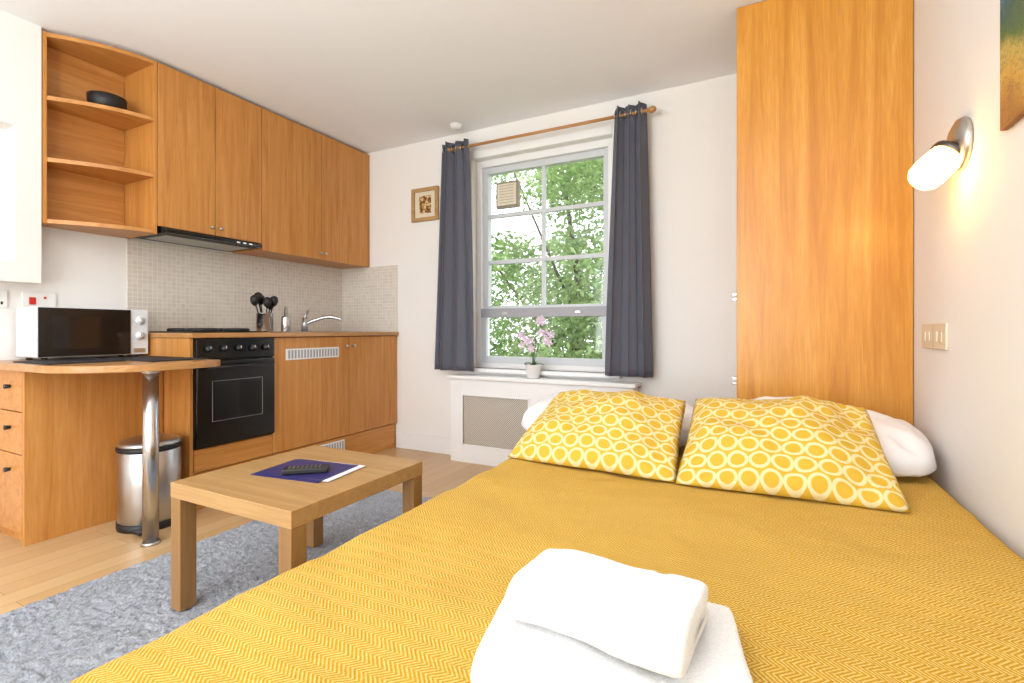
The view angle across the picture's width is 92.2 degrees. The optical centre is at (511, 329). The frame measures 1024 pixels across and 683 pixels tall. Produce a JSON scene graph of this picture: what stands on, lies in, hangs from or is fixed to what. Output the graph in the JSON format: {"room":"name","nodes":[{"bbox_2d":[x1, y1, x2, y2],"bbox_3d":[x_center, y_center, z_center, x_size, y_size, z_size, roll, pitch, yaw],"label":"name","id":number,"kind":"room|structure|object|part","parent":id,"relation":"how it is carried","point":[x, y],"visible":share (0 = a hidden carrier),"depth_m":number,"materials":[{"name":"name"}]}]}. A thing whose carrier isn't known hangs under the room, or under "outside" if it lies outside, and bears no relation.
{"room":"studio apartment","nodes":[
{"label":"studio apartment","id":0,"kind":"room"},
{"bbox_2d":[0,10,40,283],"bbox_3d":[-2.689,-0.840,1.647,0.110,1.230,1.672,0,0,27],"label":"wall boxing","id":1,"kind":"structure","parent":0,"point":[20,39],"depth_m":2.31,"materials":[{"name":"paint"}]},
{"bbox_2d":[0,128,338,359],"bbox_3d":[-2.656,-0.263,2.051,0.200,2.385,5.420,0,0,27],"label":"wall","id":2,"kind":"structure","parent":0,"point":[84,270],"depth_m":2.55,"materials":[{"name":"paint"}]},
{"bbox_2d":[0,291,7,307],"bbox_3d":[-2.418,-0.145,2.280,0.014,0.080,0.125,0,0,27],"label":"wall socket","id":3,"kind":"object","parent":2,"relation":"attached to","point":[3,294],"visible":1,"depth_m":2.32,"materials":[{"name":"plastic"}]},
{"bbox_2d":[21,292,55,306],"bbox_3d":[-2.337,-0.145,2.438,0.015,0.080,0.130,0,0,27],"label":"wall socket","id":4,"kind":"object","parent":2,"relation":"attached to","point":[28,299],"visible":0.88,"depth_m":2.43,"materials":[{"name":"plastic"}]},
{"bbox_2d":[41,30,153,237],"bbox_3d":[-2.128,-0.978,2.520,0.309,0.925,0.385,0,0,27],"label":"corner shelf unit","id":5,"kind":"object","parent":2,"relation":"attached to","point":[84,176],"visible":0.93,"depth_m":2.55,"materials":[{"name":"brown wood"}]},
{"bbox_3d":[-2.295,-0.978,2.397,0.103,0.925,0.014,0,0,27],"label":"panel","id":6,"kind":"part","parent":5,"relation":"part of","materials":[{"name":"brown wood"}]},
{"bbox_3d":[-2.261,-0.978,2.587,0.011,0.925,0.384,0,0,27],"label":"panel","id":7,"kind":"part","parent":5,"relation":"part of","materials":[{"name":"brown wood"}]},
{"bbox_3d":[-2.120,-0.525,2.524,0.298,0.020,0.371,0,0,27],"label":"shelf","id":8,"kind":"part","parent":5,"relation":"part of","materials":[{"name":"brown wood"}]},
{"bbox_3d":[-2.120,-1.425,2.524,0.298,0.020,0.371,0,0,27],"label":"shelf","id":9,"kind":"part","parent":5,"relation":"part of","materials":[{"name":"brown wood"}]},
{"bbox_3d":[-2.120,-1.120,2.524,0.298,0.020,0.371,0,0,27],"label":"shelf","id":10,"kind":"part","parent":5,"relation":"part of","materials":[{"name":"brown wood"}]},
{"bbox_3d":[-2.120,-0.822,2.524,0.298,0.020,0.371,0,0,27],"label":"shelf","id":11,"kind":"part","parent":5,"relation":"part of","materials":[{"name":"brown wood"}]},
{"bbox_2d":[86,90,126,109],"bbox_3d":[-2.116,-1.173,2.577,0.166,0.084,0.166,0,0,27],"label":"bowl","id":12,"kind":"object","parent":5,"relation":"on","point":[93,96],"visible":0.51,"depth_m":2.51,"materials":[{"name":"ceramic"}]},
{"bbox_2d":[124,60,368,268],"bbox_3d":[-1.658,-0.977,3.397,0.327,0.927,1.602,0,0,27],"label":"upper cabinet","id":13,"kind":"object","parent":2,"relation":"attached to","point":[223,164],"visible":0.95,"depth_m":3.06,"materials":[{"name":"brown wood"}]},
{"bbox_3d":[-2.033,-0.974,2.697,0.300,0.922,0.015,0,0,27],"label":"panel","id":14,"kind":"part","parent":13,"relation":"part of","materials":[{"name":"brown wood"}]},
{"bbox_3d":[-1.832,-0.997,2.779,0.020,0.877,0.308,0,0,27],"label":"door","id":15,"kind":"part","parent":13,"relation":"part of","materials":[{"name":"brown wood"}]},
{"bbox_2d":[135,227,261,251],"bbox_3d":[-1.871,-0.537,2.968,0.335,0.037,0.570,0,0,27],"label":"hood","id":16,"kind":"object","parent":13,"relation":"attached to","point":[164,234],"visible":0.9,"depth_m":2.89,"materials":[{"name":"black metal"}]},
{"bbox_3d":[-1.692,-0.997,3.051,0.020,0.877,0.296,0,0,27],"label":"door","id":17,"kind":"part","parent":13,"relation":"part of","materials":[{"name":"brown wood"}]},
{"bbox_3d":[-1.513,-0.975,3.400,0.020,0.920,0.481,0,0,27],"label":"door","id":18,"kind":"part","parent":13,"relation":"part of","materials":[{"name":"brown wood"}]},
{"bbox_3d":[-1.290,-0.975,3.834,0.020,0.920,0.487,0,0,27],"label":"door","id":19,"kind":"part","parent":13,"relation":"part of","materials":[{"name":"brown wood"}]},
{"bbox_2d":[127,239,397,331],"bbox_3d":[-1.540,-0.251,3.348,0.600,0.529,1.592,0,0,27],"label":"tile backsplash","id":20,"kind":"structure","parent":2,"relation":"attached to","point":[178,286],"depth_m":3.40,"materials":[{"name":"tile"}]},
{"bbox_2d":[0,447,494,614],"bbox_3d":[-0.913,0.990,1.155,4.120,0.120,5.420,0,0,27],"label":"floor","id":21,"kind":"structure","parent":0,"point":[31,573],"depth_m":2.09,"materials":[{"name":"laminate"}]},
{"bbox_2d":[0,370,162,545],"bbox_3d":[-2.129,0.552,2.432,0.350,0.755,0.569,0,0,27],"label":"drawer unit","id":22,"kind":"object","parent":21,"relation":"on","point":[60,434],"visible":0.74,"depth_m":2.23,"materials":[{"name":"brown wood"}]},
{"bbox_3d":[-2.223,0.614,2.171,0.022,0.022,0.020,0,0,27],"label":"drawer knob","id":23,"kind":"part","parent":22,"relation":"part of","materials":[{"name":"black plastic"}]},
{"bbox_3d":[-2.223,0.429,2.171,0.022,0.022,0.020,0,0,27],"label":"drawer knob","id":24,"kind":"part","parent":22,"relation":"part of","materials":[{"name":"black plastic"}]},
{"bbox_3d":[-2.223,0.248,2.171,0.022,0.022,0.020,0,0,27],"label":"drawer knob","id":25,"kind":"part","parent":22,"relation":"part of","materials":[{"name":"black plastic"}]},
{"bbox_3d":[-2.255,0.715,2.210,0.328,0.341,0.019,0,0,27],"label":"drawer","id":26,"kind":"part","parent":22,"relation":"part of","materials":[{"name":"brown wood"}]},
{"bbox_3d":[-2.255,0.450,2.210,0.328,0.181,0.019,0,0,27],"label":"drawer","id":27,"kind":"part","parent":22,"relation":"part of","materials":[{"name":"brown wood"}]},
{"bbox_3d":[-2.255,0.267,2.210,0.328,0.177,0.019,0,0,27],"label":"drawer","id":28,"kind":"part","parent":22,"relation":"part of","materials":[{"name":"brown wood"}]},
{"bbox_2d":[0,355,219,546],"bbox_3d":[-1.892,0.536,2.298,0.930,0.787,0.589,0,0,27],"label":"breakfast bar","id":29,"kind":"object","parent":21,"relation":"on","point":[150,371],"visible":0.96,"depth_m":2.12,"materials":[{"name":"brown wood"}]},
{"bbox_2d":[13,358,125,364],"bbox_3d":[-1.975,0.140,2.207,0.330,0.006,0.280,0,0,27],"label":"placemat","id":30,"kind":"object","parent":29,"relation":"on","point":[82,360],"visible":1,"depth_m":2.14,"materials":[{"name":"black"}]},
{"bbox_2d":[16,306,147,359],"bbox_3d":[-2.147,0.018,2.490,0.244,0.251,0.457,0,0,27],"label":"microwave","id":31,"kind":"object","parent":29,"relation":"on","point":[44,333],"visible":0.99,"depth_m":2.37,"materials":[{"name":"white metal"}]},
{"bbox_3d":[-2.072,0.010,2.406,0.008,0.228,0.368,0,0,27],"label":"door","id":32,"kind":"part","parent":31,"relation":"part of","materials":[{"name":"black glass"}]},
{"bbox_2d":[0,355,219,373],"bbox_3d":[-1.892,0.158,2.298,0.930,0.030,0.589,0,0,27],"label":"countertop","id":33,"kind":"structure","parent":29,"relation":"on","point":[121,366],"depth_m":2.04,"materials":[{"name":"brown wood"}]},
{"bbox_3d":[-1.573,0.546,2.146,0.060,0.744,0.060,0,0,27],"label":"leg","id":34,"kind":"part","parent":29,"relation":"part of","materials":[{"name":"metal"}]},
{"bbox_2d":[99,356,206,361],"bbox_3d":[-1.753,0.140,2.408,0.480,0.006,0.240,0,0,27],"label":"placemat","id":35,"kind":"object","parent":29,"relation":"on","point":[136,358],"visible":0.94,"depth_m":2.37,"materials":[{"name":"black"}]},
{"bbox_2d":[115,433,182,535],"bbox_3d":[-1.730,0.718,2.367,0.291,0.424,0.262,0,0,27],"label":"pedal bin","id":36,"kind":"object","parent":21,"relation":"on","point":[129,450],"visible":0.69,"depth_m":2.27,"materials":[{"name":"metal"}]},
{"bbox_3d":[-1.742,0.526,2.374,0.256,0.040,0.256,0,0,27],"label":"lid","id":37,"kind":"part","parent":36,"relation":"part of","materials":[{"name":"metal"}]},
{"bbox_2d":[0,489,431,682],"bbox_3d":[-1.081,0.918,1.483,1.128,0.020,2.758,0,0,27],"label":"shag rug","id":38,"kind":"object","parent":21,"relation":"on","point":[63,637],"visible":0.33,"depth_m":1.65,"materials":[{"name":"grey carpet"}]},
{"bbox_2d":[171,445,421,611],"bbox_3d":[-0.725,0.701,1.733,0.575,0.412,0.580,0,0,27],"label":"coffee table","id":39,"kind":"object","parent":38,"relation":"on","point":[298,508],"visible":0.74,"depth_m":1.59,"materials":[{"name":"brown wood"}]},
{"bbox_3d":[-1.077,0.726,1.618,0.052,0.362,0.052,0,0,27],"label":"leg","id":40,"kind":"part","parent":39,"relation":"part of","materials":[{"name":"brown wood"}]},
{"bbox_3d":[-0.614,0.726,1.380,0.052,0.362,0.052,0,0,27],"label":"leg","id":41,"kind":"part","parent":39,"relation":"part of","materials":[{"name":"brown wood"}]},
{"bbox_2d":[251,459,364,482],"bbox_3d":[-0.711,0.491,1.733,0.310,0.006,0.215,0,0,19],"label":"folder","id":42,"kind":"object","parent":39,"relation":"on","point":[336,470],"visible":0.83,"depth_m":1.70,"materials":[{"name":"paper"}]},
{"bbox_2d":[281,464,329,474],"bbox_3d":[-0.706,0.478,1.689,0.150,0.021,0.048,0,0,-13],"label":"remote control","id":43,"kind":"object","parent":42,"relation":"on","point":[322,468],"visible":1,"depth_m":1.67,"materials":[{"name":"black plastic"}]},
{"bbox_3d":[-0.837,0.726,2.086,0.052,0.362,0.052,0,0,27],"label":"leg","id":44,"kind":"part","parent":39,"relation":"part of","materials":[{"name":"brown wood"}]},
{"bbox_3d":[-0.373,0.726,1.848,0.052,0.362,0.052,0,0,27],"label":"leg","id":45,"kind":"part","parent":39,"relation":"part of","materials":[{"name":"brown wood"}]},
{"bbox_2d":[127,332,398,509],"bbox_3d":[-1.528,0.472,3.338,0.628,0.915,1.591,0,0,27],"label":"base cabinet","id":46,"kind":"object","parent":21,"relation":"on","point":[338,390],"visible":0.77,"depth_m":3.17,"materials":[{"name":"brown wood"}]},
{"bbox_3d":[-1.899,0.486,2.648,0.599,0.887,0.018,0,0,27],"label":"panel","id":47,"kind":"part","parent":46,"relation":"part of","materials":[{"name":"brown wood"}]},
{"bbox_2d":[149,328,267,332],"bbox_3d":[-1.766,0.002,2.886,0.420,0.026,0.440,0,0,27],"label":"cooktop","id":48,"kind":"object","parent":46,"relation":"on","point":[169,330],"visible":0.99,"depth_m":2.75,"materials":[{"name":"black ceramic"}]},
{"bbox_3d":[-1.766,0.011,2.886,0.420,0.008,0.440,0,0,27],"label":"plate","id":49,"kind":"part","parent":48,"relation":"part of","materials":[{"name":"black ceramic"}]},
{"bbox_3d":[-1.533,0.676,2.727,0.020,0.117,0.450,0,0,27],"label":"oven drawer","id":50,"kind":"part","parent":46,"relation":"part of","materials":[{"name":"brown wood"}]},
{"bbox_2d":[193,337,274,448],"bbox_3d":[-1.619,0.329,2.774,0.344,0.566,0.450,0,0,27],"label":"oven","id":51,"kind":"object","parent":46,"relation":"in","point":[234,400],"visible":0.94,"depth_m":2.69,"materials":[{"name":"black metal"}]},
{"bbox_3d":[-1.572,0.100,2.562,0.025,0.036,0.036,0,0,27],"label":"control knob","id":52,"kind":"part","parent":51,"relation":"part of","materials":[{"name":"black plastic"}]},
{"bbox_3d":[-1.534,0.100,2.636,0.025,0.036,0.036,0,0,27],"label":"control knob","id":53,"kind":"part","parent":51,"relation":"part of","materials":[{"name":"black plastic"}]},
{"bbox_3d":[-1.515,0.101,2.720,0.018,0.109,0.450,0,0,27],"label":"control panel","id":54,"kind":"part","parent":51,"relation":"part of","materials":[{"name":"black metal"}]},
{"bbox_3d":[-1.496,0.100,2.710,0.025,0.036,0.036,0,0,27],"label":"control knob","id":55,"kind":"part","parent":51,"relation":"part of","materials":[{"name":"black plastic"}]},
{"bbox_3d":[-1.474,0.195,2.700,0.018,0.018,0.375,0,0,27],"label":"door handle","id":56,"kind":"part","parent":51,"relation":"part of","materials":[{"name":"black plastic"}]},
{"bbox_3d":[-1.458,0.100,2.784,0.025,0.036,0.036,0,0,27],"label":"control knob","id":57,"kind":"part","parent":51,"relation":"part of","materials":[{"name":"black plastic"}]},
{"bbox_3d":[-1.421,0.100,2.857,0.025,0.036,0.036,0,0,27],"label":"control knob","id":58,"kind":"part","parent":51,"relation":"part of","materials":[{"name":"black plastic"}]},
{"bbox_2d":[250,292,277,331],"bbox_3d":[-1.593,-0.113,3.159,0.173,0.255,0.131,0,0,-43],"label":"utensil holder","id":59,"kind":"object","parent":46,"relation":"on","point":[264,321],"visible":0.91,"depth_m":3.12,"materials":[{"name":"metal"}]},
{"bbox_2d":[148,332,398,337],"bbox_3d":[-1.530,0.029,3.336,0.611,0.027,1.586,0,0,27],"label":"countertop","id":60,"kind":"structure","parent":46,"relation":"on","point":[247,334],"depth_m":2.88,"materials":[{"name":"brown wood"}]},
{"bbox_2d":[281,307,290,331],"bbox_3d":[-1.485,-0.070,3.237,0.060,0.162,0.060,0,0,27],"label":"soap dispenser","id":61,"kind":"object","parent":60,"relation":"on","point":[285,320],"visible":1,"depth_m":3.21,"materials":[{"name":"metal"}]},
{"bbox_2d":[301,309,340,331],"bbox_3d":[-1.395,-0.070,3.597,0.274,0.163,0.067,0,0,-10],"label":"mixer tap","id":62,"kind":"object","parent":60,"relation":"on","point":[304,325],"visible":1,"depth_m":3.58,"materials":[{"name":"metal"}]},
{"bbox_3d":[-1.388,-0.068,3.612,0.256,0.080,0.028,0,0,-13],"label":"spout","id":63,"kind":"part","parent":62,"relation":"part of","materials":[{"name":"metal"}]},
{"bbox_3d":[-1.291,0.391,3.197,0.020,0.689,0.599,0,0,27],"label":"door","id":64,"kind":"part","parent":46,"relation":"part of","materials":[{"name":"brown wood"}]},
{"bbox_2d":[286,347,338,359],"bbox_3d":[-1.281,0.150,3.188,0.006,0.070,0.420,0,0,27],"label":"vent","id":65,"kind":"object","parent":46,"relation":"attached to","point":[292,353],"depth_m":3.17,"materials":[{"name":"metal"}]},
{"bbox_2d":[319,439,344,449],"bbox_3d":[-1.241,0.800,3.291,0.008,0.080,0.320,0,0,27],"label":"vent","id":66,"kind":"object","parent":46,"relation":"attached to","point":[333,443],"depth_m":3.35,"materials":[{"name":"white metal"}]},
{"bbox_2d":[298,331,379,331],"bbox_3d":[-1.378,0.013,3.575,0.380,0.004,0.800,0,0,27],"label":"sink","id":67,"kind":"object","parent":46,"relation":"on","point":[298,331],"visible":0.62,"depth_m":3.78,"materials":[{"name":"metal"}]},
{"bbox_3d":[-1.036,0.391,3.694,0.020,0.689,0.509,0,0,27],"label":"door","id":68,"kind":"part","parent":46,"relation":"part of","materials":[{"name":"brown wood"}]},
{"bbox_2d":[447,373,640,466],"bbox_3d":[0.166,0.625,3.276,1.340,0.610,0.159,0,0,27],"label":"radiator cover","id":69,"kind":"object","parent":21,"relation":"on","point":[487,411],"visible":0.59,"depth_m":3.37,"materials":[{"name":"white paint"}]},
{"bbox_3d":[0.144,0.915,3.233,1.300,0.030,0.017,0,0,27],"label":"feet rail","id":70,"kind":"part","parent":69,"relation":"part of","materials":[{"name":"white paint"}]},
{"bbox_3d":[0.149,0.630,3.233,1.110,0.350,0.004,0,0,27],"label":"lattice panel","id":71,"kind":"part","parent":69,"relation":"part of","materials":[{"name":"beige metal"}]},
{"bbox_2d":[517,315,554,378],"bbox_3d":[0.176,0.110,3.255,0.280,0.418,0.114,0,0,27],"label":"potted orchid","id":72,"kind":"object","parent":69,"relation":"on","point":[533,369],"visible":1,"depth_m":3.23,"materials":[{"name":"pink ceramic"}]},
{"bbox_3d":[0.065,0.097,3.252,0.056,0.056,0.006,0,0,27],"label":"flower","id":73,"kind":"part","parent":72,"relation":"part of","materials":[{"name":"pink plant"}]},
{"bbox_3d":[0.126,0.123,3.220,0.056,0.056,0.006,0,0,27],"label":"flower","id":74,"kind":"part","parent":72,"relation":"part of","materials":[{"name":"pink plant"}]},
{"bbox_3d":[0.141,0.274,3.272,0.114,0.090,0.114,0,0,27],"label":"pot","id":75,"kind":"part","parent":72,"relation":"part of","materials":[{"name":"white ceramic"}]},
{"bbox_3d":[0.171,0.097,3.239,0.013,0.304,0.093,0,0,-36],"label":"stem","id":76,"kind":"part","parent":72,"relation":"part of","materials":[{"name":"green plant"}]},
{"bbox_3d":[0.186,0.014,3.190,0.056,0.056,0.006,0,0,27],"label":"flower","id":77,"kind":"part","parent":72,"relation":"part of","materials":[{"name":"pink plant"}]},
{"bbox_3d":[0.217,0.065,3.185,0.056,0.057,0.006,0,0,27],"label":"flower","id":78,"kind":"part","parent":72,"relation":"part of","materials":[{"name":"pink plant"}]},
{"bbox_3d":[0.251,0.029,3.156,0.056,0.056,0.006,0,0,27],"label":"flower","id":79,"kind":"part","parent":72,"relation":"part of","materials":[{"name":"pink plant"}]},
{"bbox_2d":[447,373,640,388],"bbox_3d":[0.166,0.333,3.276,1.340,0.025,0.159,0,0,27],"label":"shelf","id":80,"kind":"object","parent":69,"relation":"attached to","point":[459,377],"depth_m":3.19,"materials":[{"name":"white paint"}]},
{"bbox_2d":[69,446,1023,682],"bbox_3d":[0.426,0.701,1.238,1.400,0.458,2.144,0,0,27],"label":"bedspread","id":81,"kind":"object","parent":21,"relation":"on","point":[814,591],"visible":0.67,"depth_m":0.93,"materials":[{"name":"yellow fabric"}]},
{"bbox_2d":[508,389,685,481],"bbox_3d":[0.338,0.354,1.838,0.603,0.245,0.382,0,0,30],"label":"patterned cushion","id":82,"kind":"object","parent":81,"relation":"on","point":[629,432],"visible":1,"depth_m":1.73,"materials":[{"name":"yellow fabric"}]},
{"bbox_2d":[521,390,693,446],"bbox_3d":[0.431,0.372,2.162,0.771,0.192,0.437,0,0,24],"label":"bed pillow","id":83,"kind":"object","parent":81,"relation":"on","point":[532,413],"visible":0.13,"depth_m":2.13,"materials":[{"name":"white fabric"}]},
{"bbox_2d":[470,599,752,682],"bbox_3d":[0.143,0.446,0.710,0.360,0.056,0.246,0,0,15],"label":"folded towel","id":84,"kind":"object","parent":81,"relation":"on","point":[510,650],"visible":0.39,"depth_m":0.64,"materials":[{"name":"white fabric"}]},
{"bbox_2d":[503,548,708,677],"bbox_3d":[0.132,0.384,0.703,0.261,0.071,0.174,0,0,31],"label":"folded towel","id":85,"kind":"object","parent":84,"relation":"on","point":[651,620],"visible":1,"depth_m":0.66,"materials":[{"name":"white fabric"}]},
{"bbox_2d":[676,396,911,512],"bbox_3d":[0.847,0.347,1.565,0.581,0.259,0.388,0,0,25],"label":"patterned cushion","id":86,"kind":"object","parent":81,"relation":"on","point":[803,447],"visible":1,"depth_m":1.46,"materials":[{"name":"yellow fabric"}]},
{"bbox_2d":[753,396,936,476],"bbox_3d":[1.103,0.364,1.817,0.690,0.199,0.435,0,0,30],"label":"bed pillow","id":87,"kind":"object","parent":81,"relation":"on","point":[908,452],"visible":0.2,"depth_m":1.56,"materials":[{"name":"white fabric"}]},
{"bbox_2d":[732,0,912,425],"bbox_3d":[1.428,-0.261,2.361,0.652,2.381,0.626,0,0,27],"label":"wardrobe","id":88,"kind":"object","parent":21,"relation":"on","point":[824,294],"visible":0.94,"depth_m":2.06,"materials":[{"name":"brown wood"}]},
{"bbox_2d":[256,313,273,331],"bbox_3d":[-1.588,-0.046,3.166,0.104,0.122,0.104,0,0,27],"label":"pot","id":89,"kind":"object","parent":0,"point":[264,321],"depth_m":3.12,"materials":[{"name":"metal"}]},
{"bbox_2d":[0,0,765,153],"bbox_3d":[-0.913,-1.515,1.155,4.120,0.120,5.420,0,0,27],"label":"ceiling","id":90,"kind":"structure","parent":0,"point":[366,76],"depth_m":2.57,"materials":[{"name":"paint"}]},
{"bbox_2d":[450,122,462,130],"bbox_3d":[-0.395,-1.439,3.497,0.090,0.032,0.090,0,0,27],"label":"smoke detector","id":91,"kind":"object","parent":90,"relation":"attached to","point":[455,126],"visible":1,"depth_m":3.47,"materials":[{"name":"white paint"}]},
{"bbox_2d":[349,74,736,446],"bbox_3d":[0.269,-0.263,3.454,3.720,2.385,0.250,0,0,27],"label":"wall","id":92,"kind":"structure","parent":0,"point":[692,129],"depth_m":2.99,"materials":[{"name":"paint"}]},
{"bbox_2d":[396,431,450,454],"bbox_3d":[-0.655,0.868,3.778,0.580,0.125,0.018,0,0,27],"label":"baseboard","id":93,"kind":"structure","parent":92,"relation":"attached to","point":[428,443],"depth_m":3.78,"materials":[{"name":"white paint"}]},
{"bbox_2d":[411,185,438,222],"bbox_3d":[-0.666,-0.963,3.779,0.250,0.255,0.024,0,0,27],"label":"framed picture","id":94,"kind":"object","parent":92,"relation":"attached to","point":[424,201],"visible":1,"depth_m":3.78,"materials":[{"name":"brown wood"}]},
{"bbox_2d":[419,195,430,213],"bbox_3d":[-0.666,-0.963,3.779,0.110,0.135,0.002,0,0,27],"label":"print","id":95,"kind":"object","parent":94,"relation":"attached to","point":[424,200],"depth_m":3.78,"materials":[{"name":"paper"}]},
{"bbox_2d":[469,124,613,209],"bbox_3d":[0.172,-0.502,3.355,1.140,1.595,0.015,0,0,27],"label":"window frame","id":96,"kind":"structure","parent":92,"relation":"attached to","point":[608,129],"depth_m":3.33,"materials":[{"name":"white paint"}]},
{"bbox_2d":[462,367,621,378],"bbox_3d":[0.175,0.289,3.359,1.160,0.028,0.105,0,0,27],"label":"sill","id":97,"kind":"structure","parent":92,"relation":"attached to","point":[481,370],"depth_m":3.27,"materials":[{"name":"white paint"}]},
{"bbox_2d":[476,138,611,371],"bbox_3d":[0.224,-0.482,3.455,1.040,1.515,0.110,0,0,27],"label":"frame","id":98,"kind":"object","parent":92,"relation":"attached to","point":[604,143],"visible":0.56,"depth_m":3.56,"materials":[{"name":"white paint"}]},
{"bbox_2d":[481,148,607,366],"bbox_3d":[0.215,-0.475,3.437,0.950,1.430,0.090,0,0,27],"label":"window","id":99,"kind":"structure","parent":92,"relation":"in","point":[601,153],"depth_m":3.44,"materials":[{"name":"paint"}]},
{"bbox_3d":[0.206,0.055,3.419,0.950,0.370,0.026,0,0,27],"label":"lower sash","id":100,"kind":"part","parent":99,"relation":"part of","materials":[{"name":"clear glass"}]},
{"bbox_3d":[0.203,-0.122,3.414,0.950,0.065,0.038,0,0,27],"label":"meeting rail","id":101,"kind":"part","parent":99,"relation":"part of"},
{"bbox_2d":[434,101,656,377],"bbox_3d":[0.156,-0.527,3.282,1.591,1.635,0.163,0,0,27],"label":"curtains","id":102,"kind":"object","parent":92,"relation":"attached to","point":[629,335],"visible":1,"depth_m":2.99,"materials":[{"name":"grey fabric"}]},
{"bbox_2d":[434,138,473,371],"bbox_3d":[-0.416,-0.528,3.527,0.348,1.635,0.073,0,0,27],"label":"curtain","id":103,"kind":"object","parent":102,"relation":"hanging from","point":[454,341],"depth_m":3.52,"materials":[{"name":"grey fabric"}]},
{"bbox_3d":[0.223,-0.472,3.454,0.930,1.415,0.004,0,0,27],"label":"pane","id":104,"kind":"object","parent":92,"relation":"attached to","visible":0},
{"bbox_2d":[496,180,519,209],"bbox_3d":[-0.028,-0.975,3.561,0.185,0.190,0.032,0,0,27],"label":"fan","id":105,"kind":"object","parent":104,"relation":"attached to","point":[517,204],"visible":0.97,"depth_m":3.52,"materials":[{"name":"beige plastic"}]},
{"bbox_2d":[497,182,515,205],"bbox_3d":[-0.038,-0.975,3.542,0.151,0.156,0.010,0,0,27],"label":"vent cover","id":106,"kind":"object","parent":105,"relation":"attached to","point":[513,192],"visible":1,"depth_m":3.54,"materials":[{"name":"beige plastic"}]},
{"bbox_2d":[499,184,513,202],"bbox_3d":[-0.040,-0.977,3.537,0.115,0.123,0.002,0,0,27],"label":"louvres","id":107,"kind":"object","parent":106,"relation":"attached to","point":[511,184],"visible":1,"depth_m":3.54,"materials":[{"name":"beige plastic"}]},
{"bbox_2d":[913,0,1023,559],"bbox_3d":[0.830,-0.263,0.259,0.200,2.385,5.420,0,0,27],"label":"wall","id":108,"kind":"structure","parent":0,"point":[968,230],"depth_m":1.41,"materials":[{"name":"paint"}]},
{"bbox_2d":[922,323,948,349],"bbox_3d":[1.430,0.021,1.658,0.013,0.086,0.285,0,0,27],"label":"light switch","id":109,"kind":"object","parent":108,"relation":"attached to","point":[934,336],"visible":1,"depth_m":1.64,"materials":[{"name":"beige plastic"}]},
{"bbox_2d":[908,116,973,189],"bbox_3d":[1.270,-0.522,1.478,0.140,0.207,0.154,0,0,27],"label":"wall lamp","id":110,"kind":"object","parent":108,"relation":"attached to","point":[944,157],"visible":1,"depth_m":1.43,"materials":[{"name":"glass"}]},
{"bbox_3d":[1.260,-0.485,1.467,0.134,0.134,0.094,0,0,8],"label":"lamp shade","id":111,"kind":"part","parent":110,"relation":"part of","materials":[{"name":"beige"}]},
{"bbox_3d":[1.314,-0.548,1.456,0.034,0.154,0.154,0,0,27],"label":"plate","id":112,"kind":"part","parent":110,"relation":"part of","materials":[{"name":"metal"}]},
{"bbox_2d":[1000,0,1023,130],"bbox_3d":[1.014,-0.800,0.856,0.014,0.640,0.750,0,0,27],"label":"landscape painting","id":113,"kind":"object","parent":108,"relation":"attached to","point":[1011,11],"visible":1,"depth_m":1.14},
{"label":"outside","id":114,"kind":"structure","parent":0,"visible":0},
{"bbox_3d":[4.571,4.230,8.894,80.000,0.200,100.000,0,0,27],"label":"ground","id":115,"kind":"structure","parent":114,"visible":0},
{"bbox_2d":[490,158,602,358],"bbox_3d":[0.933,-0.956,10.868,11.012,10.182,7.407,0,0,27],"label":"tree","id":116,"kind":"object","parent":115,"relation":"on","point":[571,330],"visible":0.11,"depth_m":8.71,"materials":[{"name":"green plant"}]}
]}

